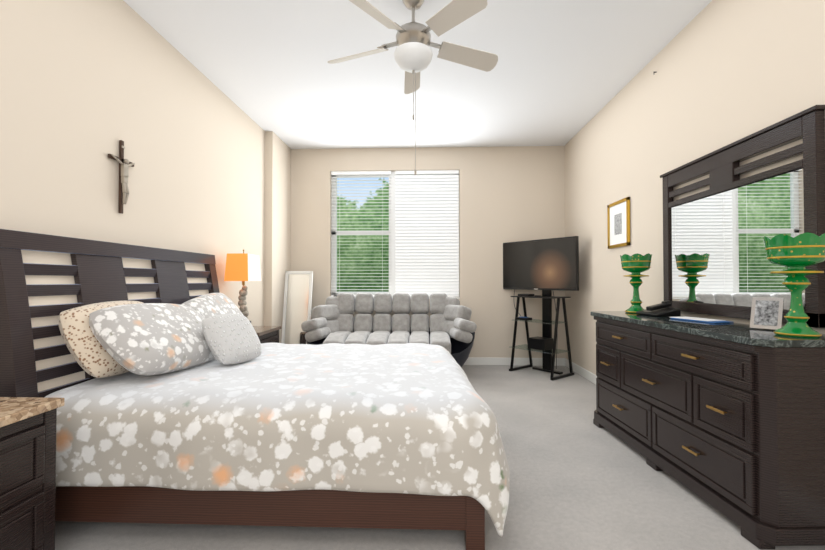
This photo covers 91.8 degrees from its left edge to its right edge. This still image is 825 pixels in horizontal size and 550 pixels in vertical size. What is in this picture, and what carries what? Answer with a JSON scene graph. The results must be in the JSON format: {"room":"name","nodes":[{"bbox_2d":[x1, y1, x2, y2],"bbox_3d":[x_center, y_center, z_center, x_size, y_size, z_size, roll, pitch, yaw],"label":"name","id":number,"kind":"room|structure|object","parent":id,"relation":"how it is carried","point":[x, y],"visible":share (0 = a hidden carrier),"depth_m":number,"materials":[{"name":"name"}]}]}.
{"room":"bedroom","nodes":[
{"label":"bedroom","id":0,"kind":"room"},
{"bbox_2d":[0,0,264,325],"bbox_3d":[-1.997,-0.317,2.189,0.150,3.000,7.120,0,-1,2],"label":"wall","id":1,"kind":"structure","parent":0,"point":[86,86],"depth_m":2.60,"materials":[{"name":"beige paint"}]},
{"bbox_2d":[108,140,134,213],"bbox_3d":[-1.877,-0.638,2.604,0.054,0.475,0.210,0,-1,2],"label":"crucifix","id":2,"kind":"object","parent":1,"relation":"attached to","point":[124,164],"visible":1,"depth_m":2.59,"materials":[{"name":"brown wood"}]},
{"bbox_2d":[264,131,290,342],"bbox_3d":[-1.763,-0.271,5.257,0.095,3.000,0.670,0,-1,2],"label":"pillar","id":3,"kind":"structure","parent":0,"point":[277,253],"depth_m":5.07,"materials":[{"name":"beige paint"}]},
{"bbox_2d":[123,0,711,148],"bbox_3d":[0.017,-1.878,2.139,4.180,0.120,7.120,0,-1,2],"label":"ceiling","id":4,"kind":"structure","parent":0,"point":[562,72],"depth_m":3.43,"materials":[{"name":"white paint"}]},
{"bbox_2d":[327,0,497,174],"bbox_3d":[0.000,-1.235,2.640,1.176,1.149,1.140,0,-1,2],"label":"fan","id":5,"kind":"object","parent":4,"relation":"hanging from","point":[413,54],"visible":1,"depth_m":2.54,"materials":[{"name":"beige wood"}]},
{"bbox_2d":[291,146,565,357],"bbox_3d":[0.143,-0.266,5.598,3.880,3.000,0.150,0,-1,2],"label":"wall","id":6,"kind":"structure","parent":0,"point":[512,194],"depth_m":5.50,"materials":[{"name":"beige paint"}]},
{"bbox_2d":[331,171,459,298],"bbox_3d":[-0.247,-0.564,5.598,1.800,1.785,0.137,0,-1,2],"label":"window","id":7,"kind":"structure","parent":6,"relation":"in","point":[335,233],"depth_m":5.62,"materials":[{"name":"white plastic"}]},
{"bbox_2d":[331,170,458,296],"bbox_3d":[-0.248,-0.577,5.577,1.780,1.750,0.050,0,-1,2],"label":"window blinds","id":8,"kind":"object","parent":7,"relation":"attached to","point":[427,234],"visible":0.98,"depth_m":5.56,"materials":[{"name":"white plastic"}]},
{"bbox_2d":[464,357,563,365],"bbox_3d":[0.168,1.180,5.493,3.745,0.105,0.014,0,-1,2],"label":"baseboard","id":9,"kind":"structure","parent":6,"relation":"attached to","point":[471,360],"depth_m":5.45,"materials":[{"name":"white"}]},
{"bbox_2d":[55,365,824,549],"bbox_3d":[0.017,1.242,2.092,4.180,0.120,7.120,0,-1,2],"label":"floor","id":10,"kind":"structure","parent":0,"point":[579,480],"depth_m":1.99,"materials":[{"name":"grey carpet"}]},
{"bbox_2d":[0,397,64,549],"bbox_3d":[-1.671,0.830,1.292,0.542,0.680,0.655,0,-1,2],"label":"nightstand","id":11,"kind":"object","parent":10,"relation":"on","point":[28,425],"visible":1,"depth_m":1.49,"materials":[{"name":"brown wood"}]},
{"bbox_2d":[0,229,509,549],"bbox_3d":[-0.712,0.497,2.623,2.372,1.385,1.884,0,-1,2],"label":"bed","id":12,"kind":"object","parent":10,"relation":"on","point":[178,386],"visible":1,"depth_m":1.77,"materials":[{"name":"grey fabric"}]},
{"bbox_2d":[58,300,170,377],"bbox_3d":[-1.653,0.344,2.272,0.298,0.400,0.700,0,-1,2],"label":"pillow","id":13,"kind":"object","parent":12,"relation":"on","point":[84,326],"depth_m":2.02,"materials":[{"name":"beige fabric"}]},
{"bbox_2d":[88,303,225,375],"bbox_3d":[-1.455,0.361,2.369,0.424,0.410,0.899,0,-1,2],"label":"pillow","id":14,"kind":"object","parent":12,"relation":"on","point":[125,339],"depth_m":2.11,"materials":[{"name":"grey fabric"}]},
{"bbox_2d":[171,292,248,357],"bbox_3d":[-1.510,0.361,3.052,0.382,0.451,0.859,0,-1,2],"label":"pillow","id":15,"kind":"object","parent":12,"relation":"on","point":[205,306],"depth_m":2.98,"materials":[{"name":"grey fabric"}]},
{"bbox_2d":[201,313,261,364],"bbox_3d":[-1.148,0.403,2.558,0.309,0.315,0.395,0,-1,2],"label":"pillow","id":16,"kind":"object","parent":12,"relation":"on","point":[226,339],"depth_m":2.46,"materials":[{"name":"grey fabric"}]},
{"bbox_2d":[13,342,509,536],"bbox_3d":[-0.604,0.854,2.586,2.168,0.619,1.836,0,-1,2],"label":"comforter","id":17,"kind":"object","parent":12,"relation":"on","point":[383,436],"depth_m":1.74,"materials":[{"name":"grey fabric"}]},
{"bbox_2d":[253,326,280,342],"bbox_3d":[-1.607,0.869,3.911,0.480,0.680,0.555,0,-1,2],"label":"nightstand","id":18,"kind":"object","parent":10,"relation":"on","point":[267,334],"visible":0.17,"depth_m":3.95,"materials":[{"name":"brown wood"}]},
{"bbox_2d":[224,249,260,322],"bbox_3d":[-1.649,0.138,3.901,0.230,0.777,0.300,0,-1,2],"label":"lamp","id":19,"kind":"object","parent":18,"relation":"on","point":[243,267],"visible":0.79,"depth_m":3.77,"materials":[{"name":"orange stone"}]},
{"bbox_2d":[281,271,312,343],"bbox_3d":[-1.522,0.590,5.324,0.370,1.287,0.345,0,-1,2],"label":"leaning mirror","id":20,"kind":"object","parent":10,"relation":"on","point":[297,304],"visible":0.58,"depth_m":5.29,"materials":[{"name":"white mirror"}]},
{"bbox_2d":[301,293,476,367],"bbox_3d":[-0.279,0.728,4.991,2.100,0.994,1.025,0,-1,2],"label":"sofa","id":21,"kind":"object","parent":10,"relation":"on","point":[452,329],"visible":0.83,"depth_m":5.10,"materials":[{"name":"fabric"}]},
{"bbox_2d":[503,236,578,380],"bbox_3d":[1.568,0.390,5.062,0.460,1.672,1.100,1,-1,-38],"label":"tv stand","id":22,"kind":"object","parent":10,"relation":"on","point":[546,266],"visible":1,"depth_m":5.01,"materials":[{"name":"black metal"}]},
{"bbox_2d":[591,311,824,549],"bbox_3d":[1.684,0.736,2.478,0.467,0.902,1.615,0,-1,-1],"label":"dresser","id":23,"kind":"object","parent":10,"relation":"on","point":[727,420],"visible":0.96,"depth_m":1.90,"materials":[{"name":"brown wood"}]},
{"bbox_2d":[620,253,651,312],"bbox_3d":[1.745,0.065,3.122,0.222,0.455,0.222,0,-1,2],"label":"candle holder","id":24,"kind":"object","parent":23,"relation":"on","point":[635,265],"visible":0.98,"depth_m":3.08,"materials":[{"name":"green glass"}]},
{"bbox_2d":[636,300,680,316],"bbox_3d":[1.770,0.237,2.881,0.191,0.105,0.220,0,-1,-9],"label":"phone","id":25,"kind":"object","parent":23,"relation":"on","point":[661,309],"visible":1,"depth_m":2.85,"materials":[{"name":"black plastic"}]},
{"bbox_2d":[671,316,733,322],"bbox_3d":[1.792,0.279,2.500,0.145,0.009,0.320,0,-1,-13],"label":"papers","id":26,"kind":"object","parent":23,"relation":"on","point":[702,320],"visible":0.93,"depth_m":2.46,"materials":[{"name":"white paper"}]},
{"bbox_2d":[660,105,824,327],"bbox_3d":[1.938,-0.265,2.491,0.056,1.045,1.260,0,-1,2],"label":"dresser mirror","id":27,"kind":"object","parent":23,"relation":"on","point":[716,262],"visible":0.96,"depth_m":2.33,"materials":[{"name":"brown wood"}]},
{"bbox_2d":[750,297,783,329],"bbox_3d":[1.817,0.194,2.048,0.078,0.161,0.124,1,-1,-33],"label":"photo frame","id":28,"kind":"object","parent":23,"relation":"on","point":[766,312],"visible":0.93,"depth_m":2.04,"materials":[{"name":"silver metal"}]},
{"bbox_2d":[763,232,824,337],"bbox_3d":[1.743,0.046,1.817,0.222,0.455,0.222,0,-1,2],"label":"candle holder","id":29,"kind":"object","parent":23,"relation":"on","point":[796,255],"visible":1,"depth_m":1.78,"materials":[{"name":"green glass"}]},
{"bbox_2d":[564,0,824,374],"bbox_3d":[2.030,-0.319,2.043,0.150,3.000,7.120,0,-1,2],"label":"wall","id":30,"kind":"structure","parent":0,"point":[729,71],"depth_m":3.05,"materials":[{"name":"beige paint"}]},
{"bbox_2d":[564,358,596,384],"bbox_3d":[1.948,1.128,2.024,0.014,0.105,6.820,0,-1,2],"label":"baseboard","id":31,"kind":"structure","parent":30,"relation":"attached to","point":[585,373],"depth_m":4.81,"materials":[{"name":"white"}]},
{"bbox_2d":[607,197,629,248],"bbox_3d":[2.010,-0.496,3.908,0.022,0.450,0.420,0,-1,2],"label":"picture frame","id":32,"kind":"object","parent":30,"relation":"attached to","point":[618,221],"visible":1,"depth_m":3.88,"materials":[{"name":"gold metal"}]},
{"label":"outside","id":33,"kind":"structure","parent":0,"visible":0},
{"bbox_2d":[337,177,388,291],"bbox_3d":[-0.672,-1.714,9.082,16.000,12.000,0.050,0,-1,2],"label":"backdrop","id":34,"kind":"structure","parent":33,"point":[369,252],"depth_m":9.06,"materials":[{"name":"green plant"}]}
]}

